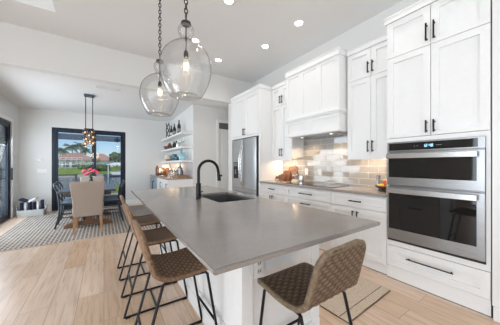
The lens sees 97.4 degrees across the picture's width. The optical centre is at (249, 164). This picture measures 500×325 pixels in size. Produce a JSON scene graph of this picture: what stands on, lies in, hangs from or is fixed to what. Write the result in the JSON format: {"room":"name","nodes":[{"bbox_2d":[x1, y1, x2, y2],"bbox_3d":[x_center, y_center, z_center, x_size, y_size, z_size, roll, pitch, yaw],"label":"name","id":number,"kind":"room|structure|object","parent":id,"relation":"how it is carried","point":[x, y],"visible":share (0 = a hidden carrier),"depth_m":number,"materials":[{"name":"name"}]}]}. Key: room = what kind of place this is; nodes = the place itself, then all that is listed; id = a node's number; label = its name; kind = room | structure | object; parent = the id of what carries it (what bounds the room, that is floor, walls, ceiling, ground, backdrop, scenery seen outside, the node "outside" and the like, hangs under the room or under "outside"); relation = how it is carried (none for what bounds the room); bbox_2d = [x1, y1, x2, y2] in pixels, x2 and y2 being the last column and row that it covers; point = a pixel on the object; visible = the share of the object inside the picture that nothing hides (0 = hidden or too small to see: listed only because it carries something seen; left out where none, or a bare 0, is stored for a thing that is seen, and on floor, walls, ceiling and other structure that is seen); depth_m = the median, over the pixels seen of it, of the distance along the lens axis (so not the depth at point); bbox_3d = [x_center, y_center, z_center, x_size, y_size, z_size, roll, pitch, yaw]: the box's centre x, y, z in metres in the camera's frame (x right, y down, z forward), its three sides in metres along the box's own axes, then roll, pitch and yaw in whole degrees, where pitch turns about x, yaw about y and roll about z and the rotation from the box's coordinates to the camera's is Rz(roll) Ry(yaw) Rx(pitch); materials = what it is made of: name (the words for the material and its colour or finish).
{"room":"kitchen","nodes":[
{"label":"kitchen","id":0,"kind":"room"},
{"bbox_2d":[0,93,17,210],"bbox_3d":[-5.078,-0.140,4.249,0.150,2.800,3.000,0,0,-34],"label":"wall","id":1,"kind":"structure","parent":0,"point":[8,108],"depth_m":5.30,"materials":[{"name":"paint"}]},
{"bbox_2d":[0,118,12,223],"bbox_3d":[-4.941,0.142,4.093,0.185,2.245,2.390,0,0,-34],"label":"door","id":2,"kind":"structure","parent":1,"relation":"in","point":[6,170],"depth_m":5.00,"materials":[{"name":"brown metal"}]},
{"bbox_2d":[0,113,13,217],"bbox_3d":[-4.914,0.102,4.156,0.020,2.315,2.465,0,0,-34],"label":"trim","id":3,"kind":"structure","parent":1,"relation":"attached to","point":[1,115],"depth_m":5.13,"materials":[{"name":"white paint"}]},
{"bbox_2d":[0,185,118,199],"bbox_3d":[-11.520,2.110,17.319,60.000,1.500,18.400,0,0,-34],"label":"yard","id":4,"kind":"structure","parent":0,"point":[116,186],"depth_m":14.52,"materials":[{"name":"plant"}]},
{"bbox_2d":[0,136,0,197],"bbox_3d":[-11.716,-0.057,9.202,3.211,3.166,3.571,0,0,-4],"label":"hedge","id":5,"kind":"object","parent":4,"relation":"on","point":[0,136],"visible":0.1,"depth_m":9.12,"materials":[{"name":"plant"}]},
{"bbox_2d":[18,107,169,210],"bbox_3d":[-4.352,-0.140,6.623,3.990,2.800,0.150,0,0,-34],"label":"wall","id":6,"kind":"structure","parent":0,"point":[144,145],"depth_m":6.09,"materials":[{"name":"paint"}]},
{"bbox_2d":[37,169,46,172],"bbox_3d":[-5.476,0.180,5.777,0.200,0.120,0.012,0,0,-34],"label":"switch plate","id":7,"kind":"object","parent":6,"relation":"attached to","point":[38,170],"visible":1,"depth_m":5.78,"materials":[{"name":"white plastic"}]},
{"bbox_2d":[52,127,125,210],"bbox_3d":[-4.643,0.133,6.430,1.730,2.265,0.130,0,0,-34],"label":"door","id":8,"kind":"structure","parent":6,"relation":"in","point":[55,130],"depth_m":6.43,"materials":[{"name":"brown metal"}]},
{"bbox_2d":[47,199,141,211],"bbox_3d":[-4.568,1.190,6.380,3.060,0.140,0.016,0,0,-34],"label":"baseboard","id":9,"kind":"structure","parent":6,"relation":"attached to","point":[136,201],"depth_m":6.91,"materials":[{"name":"white paint"}]},
{"bbox_2d":[0,65,227,121],"bbox_3d":[-2.986,-1.545,5.826,5.480,0.190,3.010,0,0,-34],"label":"ceiling","id":10,"kind":"structure","parent":0,"point":[24,88],"depth_m":5.00,"materials":[{"name":"paint"}]},
{"bbox_2d":[84,94,93,143],"bbox_3d":[-3.517,-0.946,4.801,0.240,1.123,0.210,0,0,-34],"label":"chandelier","id":11,"kind":"object","parent":10,"relation":"hanging from","point":[85,95],"visible":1,"depth_m":4.80,"materials":[{"name":"black metal"}]},
{"bbox_2d":[95,85,119,91],"bbox_3d":[-2.858,-1.524,4.405,0.420,0.012,0.140,0,0,-34],"label":"ceiling vent","id":12,"kind":"object","parent":10,"relation":"in","point":[96,86],"visible":1,"depth_m":4.40,"materials":[{"name":"white plastic"}]},
{"bbox_2d":[0,21,251,190],"bbox_3d":[-3.111,-0.450,3.846,7.480,3.420,0.150,0,0,-34],"label":"wall","id":13,"kind":"structure","parent":0,"point":[24,48],"depth_m":4.07,"materials":[{"name":"paint"}]},
{"bbox_2d":[169,104,197,185],"bbox_3d":[-2.063,-0.140,6.615,0.128,2.800,2.400,0,0,-34],"label":"wall","id":14,"kind":"structure","parent":0,"point":[188,119],"depth_m":5.83,"materials":[{"name":"paint"}]},
{"bbox_2d":[161,131,191,141],"bbox_3d":[-2.242,-0.797,6.530,0.279,0.055,2.338,0,0,-34],"label":"floating shelf","id":15,"kind":"object","parent":14,"relation":"attached to","point":[181,134],"visible":1,"depth_m":6.08,"materials":[{"name":"white paint"}]},
{"bbox_2d":[166,123,169,137],"bbox_3d":[-2.677,-1.083,7.167,0.128,0.519,0.240,0,0,-34],"label":"wine rack","id":16,"kind":"object","parent":15,"relation":"on","point":[166,123],"visible":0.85,"depth_m":7.14,"materials":[{"name":"black metal"}]},
{"bbox_2d":[177,120,180,132],"bbox_3d":[-1.966,-1.022,6.079,0.096,0.394,0.095,0,0,-34],"label":"wine bottle","id":17,"kind":"object","parent":15,"relation":"on","point":[178,125],"visible":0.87,"depth_m":6.04,"materials":[{"name":"black glass"}]},
{"bbox_2d":[161,146,191,151],"bbox_3d":[-2.242,-0.438,6.530,0.279,0.055,2.338,0,0,-34],"label":"floating shelf","id":18,"kind":"object","parent":14,"relation":"attached to","point":[178,148],"visible":1,"depth_m":6.08,"materials":[{"name":"white paint"}]},
{"bbox_2d":[161,160,191,162],"bbox_3d":[-2.242,-0.077,6.530,0.279,0.055,2.338,0,0,-34],"label":"floating shelf","id":19,"kind":"object","parent":14,"relation":"attached to","point":[174,161],"visible":1,"depth_m":6.10,"materials":[{"name":"white paint"}]},
{"bbox_2d":[181,152,185,159],"bbox_3d":[-1.725,-0.205,5.699,0.130,0.200,0.128,0,0,-34],"label":"vase","id":20,"kind":"object","parent":19,"relation":"on","point":[183,156],"visible":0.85,"depth_m":5.65,"materials":[{"name":"blue glass"}]},
{"bbox_2d":[0,0,402,82],"bbox_3d":[-0.605,-2.370,0.078,7.880,0.420,9.200,0,0,-34],"label":"ceiling","id":21,"kind":"structure","parent":0,"point":[235,34],"depth_m":3.39,"materials":[{"name":"paint"}]},
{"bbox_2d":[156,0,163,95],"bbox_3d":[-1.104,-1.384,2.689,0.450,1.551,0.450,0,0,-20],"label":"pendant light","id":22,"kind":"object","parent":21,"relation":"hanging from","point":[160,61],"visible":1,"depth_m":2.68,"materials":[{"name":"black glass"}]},
{"bbox_2d":[181,0,190,70],"bbox_3d":[-0.573,-1.384,1.967,0.450,1.551,0.450,0,0,43],"label":"pendant light","id":23,"kind":"object","parent":21,"relation":"hanging from","point":[185,23],"visible":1,"depth_m":1.96,"materials":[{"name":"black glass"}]},
{"bbox_2d":[184,50,187,58],"bbox_3d":[-0.573,-0.985,1.967,0.042,0.060,0.042,0,0,-34],"label":"socket","id":24,"kind":"object","parent":23,"relation":"attached to","point":[185,52],"depth_m":1.95,"materials":[{"name":"grey metal"}]},
{"bbox_2d":[191,38,199,43],"bbox_3d":[-0.953,-2.155,3.834,0.170,0.008,0.170,0,0,-34],"label":"recessed light","id":25,"kind":"object","parent":21,"relation":"in","point":[193,40],"visible":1,"depth_m":3.82,"materials":[{"name":"white"}]},
{"bbox_2d":[223,0,234,4],"bbox_3d":[-0.277,-2.155,2.890,0.170,0.008,0.170,0,0,-34],"label":"recessed light","id":26,"kind":"object","parent":21,"relation":"in","point":[227,2],"visible":1,"depth_m":2.92,"materials":[{"name":"white"}]},
{"bbox_2d":[261,44,269,48],"bbox_3d":[0.282,-2.155,4.019,0.170,0.008,0.170,0,0,-34],"label":"recessed light","id":27,"kind":"object","parent":21,"relation":"in","point":[263,46],"visible":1,"depth_m":4.01,"materials":[{"name":"white"}]},
{"bbox_2d":[293,19,304,26],"bbox_3d":[0.747,-2.155,3.355,0.170,0.008,0.170,0,0,-34],"label":"recessed light","id":28,"kind":"object","parent":21,"relation":"in","point":[297,23],"visible":1,"depth_m":3.35,"materials":[{"name":"white plastic"}]},
{"bbox_2d":[198,105,227,186],"bbox_3d":[-0.724,-0.140,6.136,1.570,2.800,0.120,0,0,-34],"label":"wall","id":29,"kind":"structure","parent":0,"point":[207,116],"depth_m":5.81,"materials":[{"name":"paint"}]},
{"bbox_2d":[216,120,227,187],"bbox_3d":[-0.561,0.025,6.160,0.830,2.470,0.020,0,0,-34],"label":"trim","id":30,"kind":"structure","parent":29,"relation":"attached to","point":[217,121],"depth_m":5.94,"materials":[{"name":"white paint"}]},
{"bbox_2d":[219,129,227,189],"bbox_3d":[-0.556,0.138,6.217,0.754,2.235,0.132,0,0,-34],"label":"door","id":31,"kind":"structure","parent":29,"relation":"in","point":[223,133],"depth_m":6.12,"materials":[{"name":"white paint"}]},
{"bbox_2d":[219,123,227,129],"bbox_3d":[-0.579,-1.062,6.251,0.760,0.155,0.050,0,0,-34],"label":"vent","id":32,"kind":"structure","parent":29,"relation":"attached to","point":[221,125],"depth_m":6.12,"materials":[{"name":"metal"}]},
{"bbox_2d":[0,203,499,324],"bbox_3d":[-1.438,1.320,1.331,7.880,0.120,12.210,0,0,-34],"label":"floor","id":33,"kind":"structure","parent":0,"point":[72,282],"depth_m":2.14,"materials":[{"name":"brown wood"}]},
{"bbox_2d":[16,205,47,217],"bbox_3d":[-5.353,1.141,5.399,0.550,0.239,0.344,0,0,-34],"label":"storage basket","id":34,"kind":"object","parent":33,"relation":"on","point":[25,213],"visible":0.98,"depth_m":5.27,"materials":[{"name":"wicker"}]},
{"bbox_2d":[20,202,23,210],"bbox_3d":[-5.511,1.087,5.301,0.061,0.314,0.134,0,0,-34],"label":"rolled towel","id":35,"kind":"object","parent":34,"relation":"in","point":[22,203],"visible":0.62,"depth_m":5.27,"materials":[{"name":"fabric"}]},
{"bbox_2d":[24,201,27,209],"bbox_3d":[-5.450,1.077,5.342,0.061,0.334,0.134,0,0,-34],"label":"rolled towel","id":36,"kind":"object","parent":34,"relation":"in","point":[25,203],"visible":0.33,"depth_m":5.31,"materials":[{"name":"fabric"}]},
{"bbox_2d":[18,198,28,201],"bbox_3d":[-5.480,0.868,5.315,0.141,0.095,0.240,0,0,-34],"label":"folded cloth","id":37,"kind":"object","parent":36,"relation":"on","point":[20,199],"visible":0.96,"depth_m":5.25,"materials":[{"name":"fabric"}]},
{"bbox_2d":[28,202,31,209],"bbox_3d":[-5.389,1.067,5.382,0.061,0.354,0.134,0,0,-34],"label":"rolled towel","id":38,"kind":"object","parent":34,"relation":"in","point":[29,203],"visible":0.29,"depth_m":5.34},
{"bbox_2d":[32,202,35,209],"bbox_3d":[-5.328,1.087,5.423,0.061,0.314,0.134,0,0,-34],"label":"rolled towel","id":39,"kind":"object","parent":34,"relation":"in","point":[33,203],"visible":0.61,"depth_m":5.38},
{"bbox_2d":[36,200,39,208],"bbox_3d":[-5.268,1.077,5.463,0.061,0.334,0.134,0,0,-34],"label":"rolled towel","id":40,"kind":"object","parent":34,"relation":"in","point":[37,202],"visible":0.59,"depth_m":5.43,"materials":[{"name":"fabric"}]},
{"bbox_2d":[40,199,43,208],"bbox_3d":[-5.207,1.067,5.503,0.061,0.354,0.134,0,0,-34],"label":"rolled towel","id":41,"kind":"object","parent":34,"relation":"in","point":[42,200],"visible":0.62,"depth_m":5.46,"materials":[{"name":"fabric"}]},
{"bbox_2d":[0,205,160,251],"bbox_3d":[-3.524,1.254,4.892,2.550,0.012,2.850,0,0,-34],"label":"dining rug","id":42,"kind":"object","parent":33,"relation":"on","point":[33,231],"visible":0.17,"depth_m":4.14,"materials":[{"name":"fabric"}]},
{"bbox_2d":[55,181,71,219],"bbox_3d":[-3.942,0.810,4.844,0.518,0.883,0.442,0,0,-32],"label":"dining chair","id":43,"kind":"object","parent":42,"relation":"on","point":[57,182],"visible":0.36,"depth_m":4.84,"materials":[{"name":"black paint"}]},
{"bbox_2d":[53,183,85,229],"bbox_3d":[-3.686,0.810,4.495,0.518,0.883,0.442,0,0,-35],"label":"dining chair","id":44,"kind":"object","parent":42,"relation":"on","point":[65,202],"visible":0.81,"depth_m":4.32,"materials":[{"name":"blue paint"}]},
{"bbox_2d":[61,200,71,203],"bbox_3d":[-3.637,0.767,4.529,0.360,0.030,0.370,0,0,-35],"label":"cushion","id":45,"kind":"object","parent":44,"relation":"on","point":[65,201],"depth_m":4.44,"materials":[{"name":"blue fabric"}]},
{"bbox_2d":[57,183,115,228],"bbox_3d":[-3.503,0.871,4.816,0.900,0.752,1.600,0,0,-34],"label":"dining table","id":46,"kind":"object","parent":42,"relation":"on","point":[109,187],"visible":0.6,"depth_m":4.43,"materials":[{"name":"wood"}]},
{"bbox_2d":[82,168,99,180],"bbox_3d":[-3.582,0.290,4.923,0.268,0.409,0.315,0,0,13],"label":"flower vase","id":47,"kind":"object","parent":46,"relation":"on","point":[83,170],"visible":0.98,"depth_m":4.90,"materials":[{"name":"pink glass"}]},
{"bbox_2d":[69,181,104,234],"bbox_3d":[-3.061,0.776,4.169,0.524,0.942,0.627,0,0,-34],"label":"upholstered chair","id":48,"kind":"object","parent":42,"relation":"on","point":[87,197],"visible":1,"depth_m":3.95,"materials":[{"name":"beige fabric"}]},
{"bbox_2d":[80,176,103,181],"bbox_3d":[-3.993,0.776,5.551,0.524,0.942,0.627,0,0,-34],"label":"upholstered chair","id":49,"kind":"object","parent":42,"relation":"on","point":[83,178],"visible":0.28,"depth_m":5.74,"materials":[{"name":"beige fabric"}]},
{"bbox_2d":[98,180,124,223],"bbox_3d":[-3.088,0.810,4.895,0.518,0.883,0.442,0,0,-35],"label":"dining chair","id":50,"kind":"object","parent":42,"relation":"on","point":[106,199],"visible":0.8,"depth_m":4.82,"materials":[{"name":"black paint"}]},
{"bbox_2d":[103,197,117,200],"bbox_3d":[-3.137,0.767,4.861,0.360,0.030,0.370,0,0,-35],"label":"cushion","id":51,"kind":"object","parent":50,"relation":"on","point":[106,198],"depth_m":4.79,"materials":[{"name":"grey fabric"}]},
{"bbox_2d":[104,179,123,214],"bbox_3d":[-3.309,0.810,5.262,0.518,0.883,0.442,0,0,-32],"label":"dining chair","id":52,"kind":"object","parent":42,"relation":"on","point":[123,179],"visible":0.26,"depth_m":5.29,"materials":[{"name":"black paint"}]},
{"bbox_2d":[117,195,166,280],"bbox_3d":[-1.288,0.809,2.651,0.534,0.902,0.409,0,0,-34],"label":"bar stool","id":53,"kind":"object","parent":33,"relation":"on","point":[150,219],"visible":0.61,"depth_m":2.59,"materials":[{"name":"brown wicker"}]},
{"bbox_2d":[121,204,187,318],"bbox_3d":[-0.900,0.809,2.068,0.534,0.902,0.409,0,0,-34],"label":"bar stool","id":54,"kind":"object","parent":33,"relation":"on","point":[160,235],"visible":0.7,"depth_m":2.00,"materials":[{"name":"brown wicker"}]},
{"bbox_2d":[151,176,192,188],"bbox_3d":[-2.383,0.818,6.403,0.652,0.885,2.362,0,0,-34],"label":"bar cabinet","id":55,"kind":"object","parent":33,"relation":"on","point":[156,183],"visible":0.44,"depth_m":5.54,"materials":[{"name":"white paint"}]},
{"bbox_2d":[150,174,192,179],"bbox_3d":[-2.378,0.357,6.413,0.634,0.034,2.384,0,0,-34],"label":"countertop","id":56,"kind":"structure","parent":55,"relation":"on","point":[166,177],"depth_m":5.65,"materials":[{"name":"wood"}]},
{"bbox_2d":[157,167,168,174],"bbox_3d":[-2.667,0.220,6.753,0.360,0.240,0.360,0,0,-34],"label":"ice bucket","id":57,"kind":"object","parent":56,"relation":"on","point":[162,170],"visible":0.87,"depth_m":6.63,"materials":[{"name":"orange metal"}]},
{"bbox_2d":[173,174,187,177],"bbox_3d":[-1.863,0.309,5.835,0.240,0.060,0.540,0,0,-34],"label":"tray","id":58,"kind":"object","parent":56,"relation":"on","point":[174,175],"visible":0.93,"depth_m":5.62,"materials":[{"name":"brown wood"}]},
{"bbox_2d":[178,163,181,174],"bbox_3d":[-1.858,0.146,5.826,0.087,0.362,0.086,0,0,-34],"label":"liquor bottle","id":59,"kind":"object","parent":58,"relation":"on","point":[179,168],"visible":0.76,"depth_m":5.79,"materials":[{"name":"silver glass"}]},
{"bbox_2d":[132,219,217,324],"bbox_3d":[-0.507,0.809,1.477,0.534,0.902,0.409,0,0,-34],"label":"bar stool","id":60,"kind":"object","parent":33,"relation":"on","point":[180,264],"visible":0.85,"depth_m":1.42,"materials":[{"name":"brown wicker"}]},
{"bbox_2d":[160,222,319,324],"bbox_3d":[-0.346,0.812,2.371,0.740,0.896,2.188,0,0,-34],"label":"kitchen island","id":61,"kind":"object","parent":33,"relation":"on","point":[237,296],"visible":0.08,"depth_m":1.46,"materials":[{"name":"white paint"}]},
{"bbox_2d":[131,186,379,275],"bbox_3d":[-0.400,0.351,2.103,1.071,0.023,2.635,0,0,-34],"label":"island countertop","id":62,"kind":"structure","parent":61,"relation":"on","point":[224,237],"depth_m":1.24,"materials":[{"name":"grey stone"}]},
{"bbox_2d":[195,159,220,198],"bbox_3d":[-0.406,0.145,2.200,0.272,0.388,0.107,0,0,-34],"label":"faucet","id":63,"kind":"object","parent":62,"relation":"on","point":[198,184],"visible":1,"depth_m":2.15,"materials":[{"name":"black metal"}]},
{"bbox_2d":[201,194,248,202],"bbox_3d":[-0.282,0.482,2.329,0.450,0.236,0.690,0,0,-34],"label":"sink","id":64,"kind":"object","parent":62,"relation":"in","point":[219,198],"visible":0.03,"depth_m":2.63,"materials":[{"name":"black metal"}]},
{"bbox_2d":[253,261,263,277],"bbox_3d":[0.054,0.623,1.337,0.074,0.125,0.013,0,0,-34],"label":"outlet","id":65,"kind":"object","parent":61,"relation":"attached to","point":[258,268],"visible":0.76,"depth_m":1.33,"materials":[{"name":"white plastic"}]},
{"bbox_2d":[232,137,258,195],"bbox_3d":[0.065,0.345,5.110,0.732,1.830,1.038,0,0,-34],"label":"refrigerator","id":66,"kind":"object","parent":33,"relation":"on","point":[245,152],"visible":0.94,"depth_m":4.83,"materials":[{"name":"silver metal"}]},
{"bbox_2d":[230,84,282,196],"bbox_3d":[0.114,-0.185,5.135,0.676,2.890,1.270,0,0,-34],"label":"tall cabinet","id":67,"kind":"object","parent":33,"relation":"on","point":[251,110],"visible":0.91,"depth_m":4.63,"materials":[{"name":"white paint"}]},
{"bbox_2d":[260,183,286,201],"bbox_3d":[0.665,0.816,4.311,0.672,0.888,0.756,0,0,-34],"label":"base cabinet","id":68,"kind":"object","parent":33,"relation":"on","point":[271,191],"visible":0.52,"depth_m":4.11,"materials":[{"name":"white paint"}]},
{"bbox_2d":[286,186,331,250],"bbox_3d":[1.127,0.816,3.616,0.672,0.888,0.907,0,0,-34],"label":"base cabinet","id":69,"kind":"object","parent":33,"relation":"on","point":[314,198],"visible":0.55,"depth_m":3.35,"materials":[{"name":"white paint"}]},
{"bbox_2d":[257,239,365,324],"bbox_3d":[0.313,0.809,1.194,0.409,0.902,0.534,0,0,-34],"label":"bar stool","id":70,"kind":"object","parent":33,"relation":"on","point":[301,287],"visible":1,"depth_m":1.06,"materials":[{"name":"brown wicker"}]},
{"bbox_2d":[319,277,389,323],"bbox_3d":[0.526,1.252,2.722,0.757,0.016,1.904,0,0,-36],"label":"kitchen mat","id":71,"kind":"object","parent":33,"relation":"on","point":[360,297],"visible":0.41,"depth_m":2.01,"materials":[{"name":"fabric"}]},
{"bbox_2d":[331,191,387,274],"bbox_3d":[1.581,0.816,2.933,0.672,0.888,0.727,0,0,-34],"label":"base cabinet","id":72,"kind":"object","parent":33,"relation":"on","point":[357,205],"visible":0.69,"depth_m":2.64,"materials":[{"name":"white paint"}]},
{"bbox_2d":[259,180,386,196],"bbox_3d":[1.120,0.354,3.629,0.649,0.032,2.397,0,0,-34],"label":"countertop","id":73,"kind":"structure","parent":72,"relation":"on","point":[371,191],"depth_m":3.07,"materials":[{"name":"grey stone"}]},
{"bbox_2d":[276,174,285,180],"bbox_3d":[0.634,0.272,4.585,0.074,0.147,0.293,0,0,-34],"label":"cutting board","id":74,"kind":"object","parent":73,"relation":"on","point":[281,177],"visible":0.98,"depth_m":4.53,"materials":[{"name":"brown wood"}]},
{"bbox_2d":[279,170,290,180],"bbox_3d":[0.719,0.235,4.593,0.084,0.216,0.333,0,0,-34],"label":"cutting board","id":75,"kind":"object","parent":73,"relation":"on","point":[287,172],"visible":0.6,"depth_m":4.50,"materials":[{"name":"brown wood"}]},
{"bbox_2d":[289,166,297,180],"bbox_3d":[0.837,0.193,4.570,0.085,0.297,0.363,0,0,-34],"label":"cutting board","id":76,"kind":"object","parent":73,"relation":"on","point":[291,168],"visible":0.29,"depth_m":4.50,"materials":[{"name":"brown wood"}]},
{"bbox_2d":[291,165,298,181],"bbox_3d":[0.867,0.170,4.204,0.150,0.335,0.150,0,0,-34],"label":"glass decanter","id":77,"kind":"object","parent":73,"relation":"on","point":[295,166],"visible":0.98,"depth_m":4.17,"materials":[{"name":"clear glass"}]},
{"bbox_2d":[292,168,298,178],"bbox_3d":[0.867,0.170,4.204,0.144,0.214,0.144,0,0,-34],"label":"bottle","id":78,"kind":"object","parent":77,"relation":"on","point":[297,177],"depth_m":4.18,"materials":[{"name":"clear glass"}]},
{"bbox_2d":[298,174,303,181],"bbox_3d":[0.975,0.259,4.168,0.110,0.157,0.110,0,0,-34],"label":"lidded jar","id":79,"kind":"object","parent":73,"relation":"on","point":[301,177],"visible":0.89,"depth_m":4.12,"materials":[{"name":"silver metal"}]},
{"bbox_2d":[289,182,348,187],"bbox_3d":[1.105,0.334,3.665,0.480,0.007,0.920,0,0,-34],"label":"cooktop","id":80,"kind":"object","parent":73,"relation":"in","point":[299,183],"visible":0.98,"depth_m":3.60,"materials":[{"name":"metal"}]},
{"bbox_2d":[376,175,379,188],"bbox_3d":[1.739,0.242,2.982,0.052,0.190,0.051,0,0,-34],"label":"pepper mill","id":81,"kind":"object","parent":73,"relation":"on","point":[377,176],"visible":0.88,"depth_m":2.96,"materials":[{"name":"silver metal"}]},
{"bbox_2d":[374,185,386,190],"bbox_3d":[1.739,0.304,2.802,0.270,0.067,0.270,0,0,-34],"label":"fruit bowl","id":82,"kind":"object","parent":73,"relation":"on","point":[383,188],"visible":0.48,"depth_m":2.75,"materials":[{"name":"brown wood"}]},
{"bbox_2d":[383,0,490,316],"bbox_3d":[1.995,-0.185,2.305,0.678,2.890,0.819,0,0,-34],"label":"tall cabinet","id":83,"kind":"object","parent":33,"relation":"on","point":[439,51],"visible":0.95,"depth_m":2.07,"materials":[{"name":"white paint"}]},
{"bbox_2d":[386,136,485,264],"bbox_3d":[1.952,0.297,2.271,0.634,1.070,0.755,0,0,-34],"label":"double oven","id":84,"kind":"object","parent":83,"relation":"in","point":[436,192],"visible":0.99,"depth_m":2.04,"materials":[{"name":"silver metal"}]},
{"bbox_2d":[491,0,499,322],"bbox_3d":[2.478,-0.185,1.591,0.668,2.890,0.904,0,0,-34],"label":"tall cabinet","id":85,"kind":"object","parent":33,"relation":"on","point":[495,4],"visible":1,"depth_m":1.77,"materials":[{"name":"white paint"}]},
{"bbox_2d":[252,0,486,187],"bbox_3d":[2.567,-0.450,2.188,0.162,3.420,9.200,0,0,-34],"label":"wall","id":86,"kind":"structure","parent":0,"point":[329,154],"depth_m":3.66,"materials":[{"name":"tile"}]},
{"bbox_2d":[271,80,303,160],"bbox_3d":[0.747,-0.850,4.465,0.368,1.560,0.588,0,0,-34],"label":"upper cabinet","id":87,"kind":"object","parent":86,"relation":"attached to","point":[283,148],"visible":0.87,"depth_m":4.38,"materials":[{"name":"white paint"}]},
{"bbox_2d":[285,46,347,139],"bbox_3d":[1.164,-1.071,3.704,0.513,1.195,1.130,0,0,-34],"label":"range hood","id":88,"kind":"object","parent":86,"relation":"attached to","point":[317,89],"visible":0.97,"depth_m":3.42,"materials":[{"name":"white paint"}]},
{"bbox_2d":[346,33,386,159],"bbox_3d":[1.724,-0.850,2.995,0.368,1.560,0.673,0,0,-34],"label":"upper cabinet","id":89,"kind":"object","parent":86,"relation":"attached to","point":[367,62],"visible":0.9,"depth_m":2.94,"materials":[{"name":"white paint"}]},
{"label":"outside","id":90,"kind":"structure","parent":0,"visible":0},
{"bbox_2d":[58,176,119,186],"bbox_3d":[-24.368,2.935,36.636,120.000,0.650,28.000,0,0,-34],"label":"water","id":91,"kind":"structure","parent":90,"point":[115,180],"depth_m":35.36,"materials":[{"name":"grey liquid"}]},
{"bbox_2d":[58,173,77,178],"bbox_3d":[-33.531,2.410,40.000,3.200,1.500,1.600,0,0,-34],"label":"dock","id":92,"kind":"object","parent":91,"relation":"in","point":[75,174],"visible":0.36,"depth_m":40.13,"materials":[{"name":"black"}]},
{"bbox_2d":[58,174,119,177],"bbox_3d":[-31.485,2.355,47.335,120.000,0.490,0.700,0,0,-34],"label":"seawall","id":93,"kind":"object","parent":91,"relation":"on","point":[81,175],"visible":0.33,"depth_m":45.47,"materials":[{"name":"concrete"}]},
{"bbox_2d":[108,163,119,176],"bbox_3d":[-27.349,1.410,46.000,4.800,3.500,3.200,0,0,-34],"label":"lift","id":94,"kind":"object","parent":91,"relation":"in","point":[111,163],"visible":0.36,"depth_m":44.28,"materials":[{"name":"white metal"}]},
{"bbox_2d":[110,169,119,174],"bbox_3d":[-27.473,1.535,45.917,3.100,1.250,1.000,0,0,-34],"label":"boat","id":95,"kind":"object","parent":94,"relation":"on","point":[118,170],"visible":0.51,"depth_m":45.32,"materials":[{"name":"white plastic"}]},
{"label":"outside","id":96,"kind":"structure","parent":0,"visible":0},
{"bbox_2d":[58,166,119,174],"bbox_3d":[-54.607,2.060,82.098,120.000,2.400,82.800,0,0,-34],"label":"yard","id":97,"kind":"structure","parent":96,"point":[61,171],"depth_m":51.80,"materials":[{"name":"plant"}]},
{"bbox_2d":[58,147,71,155],"bbox_3d":[-57.982,-2.114,68.038,4.926,6.755,4.744,0,0,-34],"label":"palm tree","id":98,"kind":"object","parent":97,"relation":"on","point":[62,151],"visible":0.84,"depth_m":67.98,"materials":[{"name":"green plant"}]},
{"bbox_2d":[62,143,81,152],"bbox_3d":[-58.158,-2.907,71.816,5.478,8.340,5.285,0,0,-34],"label":"palm tree","id":99,"kind":"object","parent":97,"relation":"on","point":[68,145],"visible":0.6,"depth_m":70.91,"materials":[{"name":"green plant"}]},
{"bbox_2d":[58,153,98,168],"bbox_3d":[-49.047,-1.065,61.326,11.348,4.450,13.548,0,0,-34],"label":"house","id":100,"kind":"structure","parent":97,"relation":"on","point":[68,160],"depth_m":59.33,"materials":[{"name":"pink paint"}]},
{"bbox_2d":[71,142,90,153],"bbox_3d":[-54.011,-2.870,70.252,5.513,8.268,5.257,0,0,-34],"label":"palm tree","id":101,"kind":"object","parent":97,"relation":"on","point":[81,146],"visible":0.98,"depth_m":69.98,"materials":[{"name":"green plant"}]},
{"bbox_2d":[74,161,87,168],"bbox_3d":[-43.756,0.225,57.088,2.500,2.308,2.981,0,0,1],"label":"shrub","id":102,"kind":"object","parent":97,"relation":"on","point":[79,166],"visible":0.65,"depth_m":56.04,"materials":[{"name":"green plant"}]},
{"bbox_2d":[81,162,91,168],"bbox_3d":[-40.629,0.445,55.005,2.420,1.875,2.104,0,0,8],"label":"shrub","id":103,"kind":"object","parent":97,"relation":"on","point":[89,165],"visible":0.89,"depth_m":54.45,"materials":[{"name":"green plant"}]},
{"bbox_2d":[81,147,91,154],"bbox_3d":[-55.417,-2.198,74.164,3.821,6.923,4.165,0,0,-34],"label":"palm tree","id":104,"kind":"object","parent":97,"relation":"on","point":[82,150],"visible":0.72,"depth_m":73.42,"materials":[{"name":"green plant"}]},
{"bbox_2d":[97,158,104,164],"bbox_3d":[-46.005,-0.325,65.811,4.112,2.969,3.314,0,0,-34],"label":"tree","id":105,"kind":"object","parent":97,"relation":"on","point":[99,162],"visible":0.34,"depth_m":66.16,"materials":[{"name":"green plant"}]},
{"bbox_2d":[91,154,112,166],"bbox_3d":[-51.231,-1.290,75.216,8.400,4.700,8.000,0,0,-34],"label":"house","id":106,"kind":"structure","parent":97,"relation":"on","point":[103,157],"depth_m":73.68,"materials":[{"name":"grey paint"}]},
{"bbox_2d":[97,164,110,170],"bbox_3d":[-36.112,0.901,53.970,2.442,1.926,3.278,0,0,33],"label":"shrub","id":107,"kind":"object","parent":97,"relation":"on","point":[100,168],"visible":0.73,"depth_m":53.65,"materials":[{"name":"green plant"}]},
{"bbox_2d":[109,152,119,167],"bbox_3d":[-37.287,-1.178,62.129,4.609,4.675,4.713,0,0,-34],"label":"tree","id":108,"kind":"object","parent":97,"relation":"on","point":[114,157],"visible":0.78,"depth_m":60.88,"materials":[{"name":"green plant"}]},
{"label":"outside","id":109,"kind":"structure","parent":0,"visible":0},
{"bbox_2d":[0,193,117,214],"bbox_3d":[-5.847,1.345,7.887,13.000,0.110,3.590,0,0,-34],"label":"lanai","id":110,"kind":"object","parent":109,"point":[111,193],"depth_m":8.53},
{"bbox_3d":[-1.582,0.166,12.129,0.160,2.249,0.150,0,0,-34],"label":"column","id":111,"kind":"structure","parent":110,"relation":"on","visible":0},
{"bbox_2d":[0,130,119,141],"bbox_3d":[-6.495,-1.070,8.861,12.000,0.220,0.150,0,0,-34],"label":"beam","id":112,"kind":"structure","parent":111,"relation":"on","point":[65,136],"depth_m":8.68,"materials":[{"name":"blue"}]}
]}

